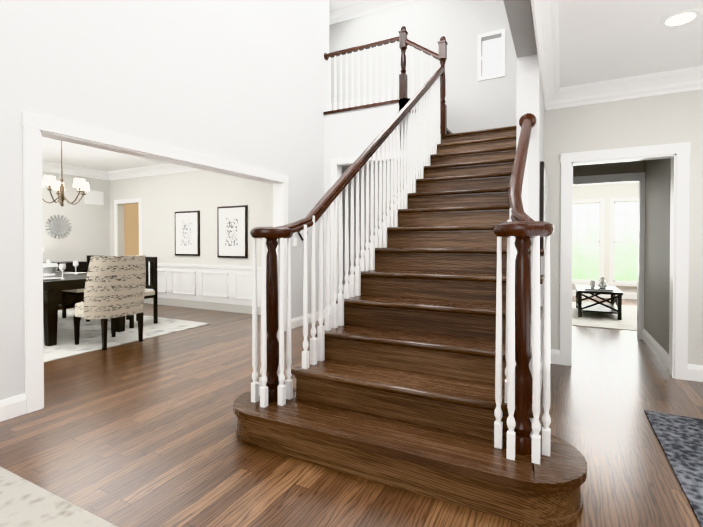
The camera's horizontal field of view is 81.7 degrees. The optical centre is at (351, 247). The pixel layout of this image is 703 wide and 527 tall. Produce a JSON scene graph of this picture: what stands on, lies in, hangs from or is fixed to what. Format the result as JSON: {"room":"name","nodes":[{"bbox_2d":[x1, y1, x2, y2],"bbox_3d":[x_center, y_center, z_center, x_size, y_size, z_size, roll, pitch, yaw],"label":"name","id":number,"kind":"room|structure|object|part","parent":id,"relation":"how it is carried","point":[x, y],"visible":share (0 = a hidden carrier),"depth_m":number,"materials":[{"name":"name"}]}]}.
{"room":"entrance hall","nodes":[
{"label":"entrance hall","id":0,"kind":"room"},
{"bbox_2d":[42,171,109,261],"bbox_3d":[-6.294,-0.217,6.611,0.140,2.700,4.980,0,1,27],"label":"wall","id":1,"kind":"structure","parent":0,"point":[89,232],"depth_m":8.07,"materials":[{"name":"beige paint"}]},
{"bbox_2d":[45,215,71,238],"bbox_3d":[-5.601,-0.401,7.771,0.020,0.460,0.460,0,1,27],"label":"sunburst mirror","id":2,"kind":"object","parent":1,"relation":"attached to","point":[58,226],"visible":0.98,"depth_m":7.76,"materials":[{"name":"silver metal"}]},
{"bbox_2d":[42,161,105,179],"bbox_3d":[-6.209,-1.486,6.462,0.135,0.160,4.540,0,1,27],"label":"crown molding","id":3,"kind":"structure","parent":1,"relation":"attached to","point":[46,166],"depth_m":7.95,"materials":[{"name":"white wood"}]},
{"bbox_2d":[84,190,103,204],"bbox_3d":[-5.296,-1.027,8.360,0.017,0.280,0.380,0,1,27],"label":"air vent","id":4,"kind":"object","parent":1,"relation":"in","point":[93,197],"visible":0.98,"depth_m":8.36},
{"bbox_2d":[42,137,166,170],"bbox_3d":[-3.993,-1.604,5.407,5.319,0.100,4.980,0,1,27],"label":"ceiling","id":5,"kind":"structure","parent":0,"point":[77,155],"depth_m":7.09,"materials":[{"name":"white paint"}]},
{"bbox_2d":[42,141,89,206],"bbox_3d":[-3.937,-1.055,5.560,0.682,0.999,0.659,0,1,27],"label":"chandelier","id":6,"kind":"object","parent":5,"relation":"hanging from","point":[81,185],"visible":0.85,"depth_m":5.51,"materials":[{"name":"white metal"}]},
{"bbox_3d":[-3.937,-0.871,5.562,0.682,0.110,0.659,0,1,27],"label":"lamp shade","id":7,"kind":"part","parent":6,"relation":"part of","materials":[{"name":"white fabric"}]},
{"bbox_2d":[0,0,328,399],"bbox_3d":[-2.539,-1.647,2.574,0.140,5.650,9.200,0,1,27],"label":"wall","id":8,"kind":"structure","parent":0,"point":[244,82],"depth_m":3.96,"materials":[{"name":"white paint"}]},
{"bbox_2d":[0,394,26,421],"bbox_3d":[-3.445,1.130,0.681,0.016,0.140,4.950,0,1,27],"label":"baseboard","id":9,"kind":"structure","parent":8,"relation":"attached to","point":[12,407],"depth_m":2.81,"materials":[{"name":"white wood"}]},
{"bbox_2d":[22,111,287,412],"bbox_3d":[-1.668,0.094,4.282,0.184,2.130,3.110,0,1,27],"label":"door frame","id":10,"kind":"structure","parent":8,"relation":"attached to","point":[36,128],"depth_m":2.96,"materials":[{"name":"white wood"}]},
{"bbox_2d":[293,238,296,245],"bbox_3d":[-0.802,-0.078,5.792,0.009,0.120,0.080,0,1,27],"label":"switch plate","id":11,"kind":"object","parent":8,"relation":"attached to","point":[294,241],"visible":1,"depth_m":5.78,"materials":[{"name":"white plastic"}]},
{"bbox_2d":[291,309,325,328],"bbox_3d":[-0.647,1.069,6.074,0.040,0.140,1.000,0,1,27],"label":"baseboard","id":12,"kind":"structure","parent":8,"relation":"attached to","point":[298,321],"depth_m":5.90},
{"bbox_2d":[110,170,272,314],"bbox_3d":[-2.882,-0.228,7.573,5.040,2.700,0.140,0,1,27],"label":"wall","id":13,"kind":"structure","parent":0,"point":[166,197],"depth_m":7.53,"materials":[{"name":"beige paint"}]},
{"bbox_2d":[114,198,141,255],"bbox_3d":[-4.603,0.058,8.373,0.880,2.110,0.022,0,1,27],"label":"door frame","id":14,"kind":"structure","parent":13,"relation":"attached to","point":[116,202],"depth_m":8.37,"materials":[{"name":"white wood"}]},
{"bbox_2d":[106,163,200,179],"bbox_3d":[-2.945,-1.497,7.436,5.040,0.160,0.135,0,1,27],"label":"crown molding","id":15,"kind":"structure","parent":13,"relation":"attached to","point":[160,169],"depth_m":7.99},
{"bbox_2d":[175,211,199,255],"bbox_3d":[-3.065,-0.263,7.568,0.640,0.830,0.032,0,1,27],"label":"picture","id":16,"kind":"object","parent":13,"relation":"attached to","point":[187,233],"visible":0.89,"depth_m":7.54},
{"bbox_2d":[145,263,260,306],"bbox_3d":[-2.450,0.650,7.264,3.980,0.670,0.030,0,1,27],"label":"trim","id":17,"kind":"structure","parent":13,"relation":"attached to","point":[220,284],"depth_m":7.33,"materials":[{"name":"white wood"}]},
{"bbox_2d":[217,205,247,257],"bbox_3d":[-2.074,-0.272,7.056,0.670,0.900,0.032,0,1,27],"label":"picture","id":18,"kind":"object","parent":13,"relation":"attached to","point":[232,231],"visible":0.93,"depth_m":7.03},
{"bbox_2d":[329,0,368,11],"bbox_3d":[-1.174,-4.522,2.591,4.200,0.100,10.540,0,1,27],"label":"ceiling","id":19,"kind":"structure","parent":0,"point":[334,5],"depth_m":7.53,"materials":[{"name":"white paint"}]},
{"bbox_2d":[0,296,702,526],"bbox_3d":[-0.533,1.216,4.553,14.600,0.120,14.500,0,1,27],"label":"floor","id":20,"kind":"structure","parent":0,"point":[138,434],"depth_m":2.46,"materials":[{"name":"brown wood"}]},
{"bbox_2d":[0,467,116,526],"bbox_3d":[-1.850,1.192,0.911,2.100,0.009,2.220,0,1,27],"label":"entry rug","id":21,"kind":"object","parent":20,"relation":"on","point":[24,502],"visible":1,"depth_m":1.83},
{"bbox_2d":[43,261,86,304],"bbox_3d":[-5.619,0.701,7.229,0.480,0.850,1.640,0,1,27],"label":"sideboard","id":22,"kind":"object","parent":20,"relation":"on","point":[80,267],"visible":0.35,"depth_m":7.56,"materials":[{"name":"black wood"}]},
{"bbox_2d":[43,308,209,361],"bbox_3d":[-4.290,1.141,5.428,3.320,0.009,3.110,0,1,27],"label":"dining rug","id":23,"kind":"object","parent":20,"relation":"on","point":[90,337],"visible":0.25,"depth_m":5.44,"materials":[{"name":"white carpet"}]},
{"bbox_2d":[62,255,95,319],"bbox_3d":[-4.324,0.627,6.554,0.440,0.988,0.430,0,1,27],"label":"dining chair","id":24,"kind":"object","parent":23,"relation":"on","point":[78,292],"visible":0.35,"depth_m":6.46,"materials":[{"name":"wood"}]},
{"bbox_3d":[-4.333,0.663,6.537,0.430,0.059,0.390,0,1,27],"label":"seat","id":25,"kind":"part","parent":24,"relation":"part of","materials":[{"name":"fabric"}]},
{"bbox_2d":[43,271,124,345],"bbox_3d":[-4.129,0.756,5.538,2.000,0.753,1.040,0,1,27],"label":"dining table","id":26,"kind":"object","parent":23,"relation":"on","point":[52,289],"visible":0.42,"depth_m":4.75,"materials":[{"name":"black wood"}]},
{"bbox_2d":[43,260,86,279],"bbox_3d":[-4.103,0.283,5.519,1.710,0.190,0.970,0,1,27],"label":"tableware","id":27,"kind":"object","parent":26,"relation":"on","point":[50,268],"visible":0.62,"depth_m":5.47,"materials":[{"name":"ceramic"}]},
{"bbox_2d":[73,255,145,349],"bbox_3d":[-2.857,0.617,4.835,0.745,1.048,0.731,0,1,27],"label":"chair","id":28,"kind":"object","parent":23,"relation":"on","point":[114,287],"visible":1,"depth_m":4.59,"materials":[{"name":"fabric"}]},
{"bbox_2d":[129,257,157,327],"bbox_3d":[-3.187,0.634,5.967,0.440,0.988,0.430,0,1,27],"label":"dining chair","id":29,"kind":"object","parent":23,"relation":"on","point":[153,285],"visible":0.44,"depth_m":6.04,"materials":[{"name":"wood"}]},
{"bbox_3d":[-3.196,0.670,5.950,0.430,0.059,0.390,0,1,27],"label":"seat","id":30,"kind":"part","parent":29,"relation":"part of","materials":[{"name":"fabric"}]},
{"bbox_2d":[233,26,587,526],"bbox_3d":[0.566,-1.023,4.637,3.484,4.356,5.088,0,1,27],"label":"staircase","id":31,"kind":"structure","parent":20,"relation":"on","point":[418,372],"depth_m":2.58,"materials":[{"name":"brown wood"}]},
{"bbox_3d":[0.245,-1.594,4.233,3.279,3.012,3.602,0,1,27],"label":"handrail","id":32,"kind":"part","parent":31,"relation":"part of","materials":[{"name":"brown wood"}]},
{"bbox_2d":[572,302,636,330],"bbox_3d":[4.882,1.128,6.540,2.800,0.009,2.600,0,1,27],"label":"rug","id":33,"kind":"object","parent":20,"relation":"on","point":[628,321],"depth_m":6.36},
{"bbox_2d":[575,284,622,319],"bbox_3d":[4.171,0.903,6.905,0.620,0.428,1.100,0,1,27],"label":"coffee table","id":34,"kind":"object","parent":33,"relation":"on","point":[600,307],"visible":0.88,"depth_m":6.54,"materials":[{"name":"black wood"}]},
{"bbox_2d":[584,276,613,290],"bbox_3d":[4.047,0.582,6.661,0.400,0.219,0.300,0,1,27],"label":"decor","id":35,"kind":"object","parent":34,"relation":"on","point":[602,285],"visible":1,"depth_m":6.60,"materials":[{"name":"white ceramic"}]},
{"bbox_2d":[644,410,702,526],"bbox_3d":[2.369,1.191,1.029,2.210,0.009,3.100,0,1,27],"label":"rug","id":36,"kind":"object","parent":20,"relation":"on","point":[680,439],"visible":1,"depth_m":2.37,"materials":[{"name":"grey fabric"}]},
{"bbox_2d":[324,98,420,308],"bbox_3d":[0.405,-0.509,6.154,1.820,3.293,0.140,0,1,27],"label":"wall","id":37,"kind":"structure","parent":0,"point":[357,132],"depth_m":6.27,"materials":[{"name":"white paint"}]},
{"bbox_2d":[323,99,415,114],"bbox_3d":[0.374,-1.943,6.075,1.818,0.423,0.060,0,1,27],"label":"trim","id":38,"kind":"structure","parent":37,"relation":"attached to","point":[363,106],"depth_m":6.13,"materials":[{"name":"wood"}]},
{"bbox_2d":[330,151,412,303],"bbox_3d":[0.321,-0.133,6.192,1.390,2.540,0.167,0,1,27],"label":"door frame","id":39,"kind":"structure","parent":37,"relation":"attached to","point":[336,164],"depth_m":6.41,"materials":[{"name":"white wood"}]},
{"bbox_2d":[329,0,516,293],"bbox_3d":[1.211,-1.700,7.244,4.200,5.650,0.140,0,1,27],"label":"wall","id":40,"kind":"structure","parent":0,"point":[472,103],"depth_m":7.04,"materials":[{"name":"white paint"}]},
{"bbox_2d":[329,0,415,24],"bbox_3d":[1.076,-4.443,7.127,3.760,0.160,0.135,0,1,27],"label":"crown molding","id":41,"kind":"structure","parent":40,"relation":"attached to","point":[371,6],"depth_m":7.58,"materials":[{"name":"white wood"}]},
{"bbox_2d":[478,29,504,80],"bbox_3d":[2.278,-3.123,6.615,0.420,0.750,0.070,0,1,27],"label":"window frame","id":42,"kind":"structure","parent":40,"relation":"attached to","point":[502,31],"depth_m":6.59,"materials":[{"name":"white wood"}]},
{"bbox_2d":[516,54,544,364],"bbox_3d":[2.169,-1.671,4.696,0.160,5.650,3.510,0,1,27],"label":"wall","id":43,"kind":"structure","parent":0,"point":[529,94],"depth_m":3.14,"materials":[{"name":"white paint"}]},
{"bbox_2d":[540,353,542,394],"bbox_3d":[1.693,1.097,3.614,0.016,0.140,1.126,0,1,27],"label":"baseboard","id":44,"kind":"structure","parent":43,"relation":"attached to","point":[541,366],"depth_m":3.46,"materials":[{"name":"white wood"}]},
{"bbox_2d":[540,161,546,255],"bbox_3d":[1.710,-0.313,3.609,0.032,0.760,0.810,0,1,27],"label":"framed picture","id":45,"kind":"object","parent":43,"relation":"attached to","point":[543,195],"visible":0.71,"depth_m":3.25},
{"bbox_2d":[544,166,546,248],"bbox_3d":[1.722,-0.313,3.603,0.004,0.690,0.740,0,1,27],"label":"art","id":46,"kind":"object","parent":45,"relation":"attached to","point":[545,175],"depth_m":3.47},
{"bbox_2d":[531,0,561,110],"bbox_3d":[0.170,-1.418,0.503,0.135,0.160,8.000,0,1,27],"label":"crown molding","id":47,"kind":"structure","parent":43,"relation":"attached to","point":[545,13],"depth_m":2.93,"materials":[{"name":"white wood"}]},
{"bbox_2d":[572,182,637,292],"bbox_3d":[6.479,-0.240,8.593,3.940,2.700,0.140,0,1,27],"label":"wall","id":48,"kind":"structure","parent":0,"point":[607,192],"depth_m":8.95,"materials":[{"name":"beige paint"}]},
{"bbox_2d":[572,290,636,298],"bbox_3d":[6.407,1.041,8.556,3.740,0.140,0.016,0,1,27],"label":"baseboard","id":49,"kind":"structure","parent":48,"relation":"attached to","point":[626,295],"depth_m":8.82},
{"bbox_2d":[572,197,637,285],"bbox_3d":[5.633,-0.129,8.963,1.780,1.910,0.140,0,1,27],"label":"sunroom window","id":50,"kind":"structure","parent":48,"relation":"in","point":[612,255],"depth_m":8.94,"materials":[{"name":"white wood"}]},
{"bbox_2d":[573,160,644,176],"bbox_3d":[4.417,-0.196,4.751,3.800,2.700,0.120,0,1,27],"label":"wall","id":51,"kind":"structure","parent":0,"point":[611,168],"depth_m":5.24,"materials":[{"name":"paint"}]},
{"bbox_2d":[543,89,702,365],"bbox_3d":[4.148,-0.177,3.033,4.900,2.700,0.120,0,1,27],"label":"wall","id":52,"kind":"structure","parent":0,"point":[672,118],"depth_m":3.74,"materials":[{"name":"beige paint"}]},
{"bbox_2d":[560,142,690,379],"bbox_3d":[2.545,0.119,3.854,1.010,2.090,0.147,0,1,27],"label":"door frame","id":53,"kind":"structure","parent":52,"relation":"attached to","point":[678,154],"depth_m":3.78,"materials":[{"name":"white wood"}]},
{"bbox_2d":[558,66,702,108],"bbox_3d":[4.157,-1.445,2.871,4.750,0.160,0.135,0,1,27],"label":"crown molding","id":54,"kind":"structure","parent":52,"relation":"attached to","point":[686,79],"depth_m":3.69,"materials":[{"name":"white wood"}]},
{"bbox_2d":[688,364,702,381],"bbox_3d":[4.628,1.107,2.723,3.750,0.140,0.016,0,1,27],"label":"baseboard","id":55,"kind":"structure","parent":52,"relation":"attached to","point":[695,372],"depth_m":3.55,"materials":[{"name":"white wood"}]},
{"bbox_2d":[559,0,702,87],"bbox_3d":[3.694,-1.567,2.137,4.900,0.100,14.140,0,1,27],"label":"ceiling","id":56,"kind":"structure","parent":0,"point":[602,40],"depth_m":2.98,"materials":[{"name":"white paint"}]},
{"bbox_2d":[661,9,700,27],"bbox_3d":[2.181,-1.517,2.694,0.210,0.009,0.210,0,1,27],"label":"recessed light","id":57,"kind":"object","parent":56,"relation":"in","point":[697,12],"visible":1,"depth_m":2.66,"materials":[{"name":"white metal"}]},
{"bbox_2d":[644,158,670,353],"bbox_3d":[3.540,-0.191,4.275,0.520,2.700,1.530,0,1,27],"label":"wall","id":58,"kind":"structure","parent":0,"point":[657,249],"depth_m":4.26,"materials":[{"name":"grey paint"}]},
{"bbox_2d":[642,329,668,370],"bbox_3d":[3.302,1.088,4.412,0.016,0.140,1.530,0,1,27],"label":"baseboard","id":59,"kind":"structure","parent":58,"relation":"attached to","point":[661,354],"depth_m":4.33,"materials":[{"name":"white wood"}]},
{"bbox_3d":[-0.217,-2.948,0.060,0.160,2.990,6.890,0,1,27],"label":"beam","id":60,"kind":"structure","parent":0,"visible":0},
{"bbox_2d":[503,0,536,57],"bbox_3d":[-0.217,-1.450,0.076,0.156,0.006,6.888,0,1,27],"label":"soffit","id":61,"kind":"structure","parent":60,"relation":"attached to","point":[520,18],"depth_m":2.71,"materials":[{"name":"grey paint"}]},
{"label":"outside","id":62,"kind":"structure","parent":0,"visible":0},
{"bbox_2d":[124,203,138,255],"bbox_3d":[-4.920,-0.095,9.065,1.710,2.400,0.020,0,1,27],"label":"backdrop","id":63,"kind":"structure","parent":62,"point":[131,229],"depth_m":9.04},
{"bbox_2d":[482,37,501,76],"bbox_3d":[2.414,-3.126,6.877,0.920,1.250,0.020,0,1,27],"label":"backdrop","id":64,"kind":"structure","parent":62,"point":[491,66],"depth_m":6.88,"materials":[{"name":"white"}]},
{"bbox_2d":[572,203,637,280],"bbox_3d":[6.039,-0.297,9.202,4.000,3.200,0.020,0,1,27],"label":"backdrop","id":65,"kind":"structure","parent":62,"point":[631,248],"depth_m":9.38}
]}

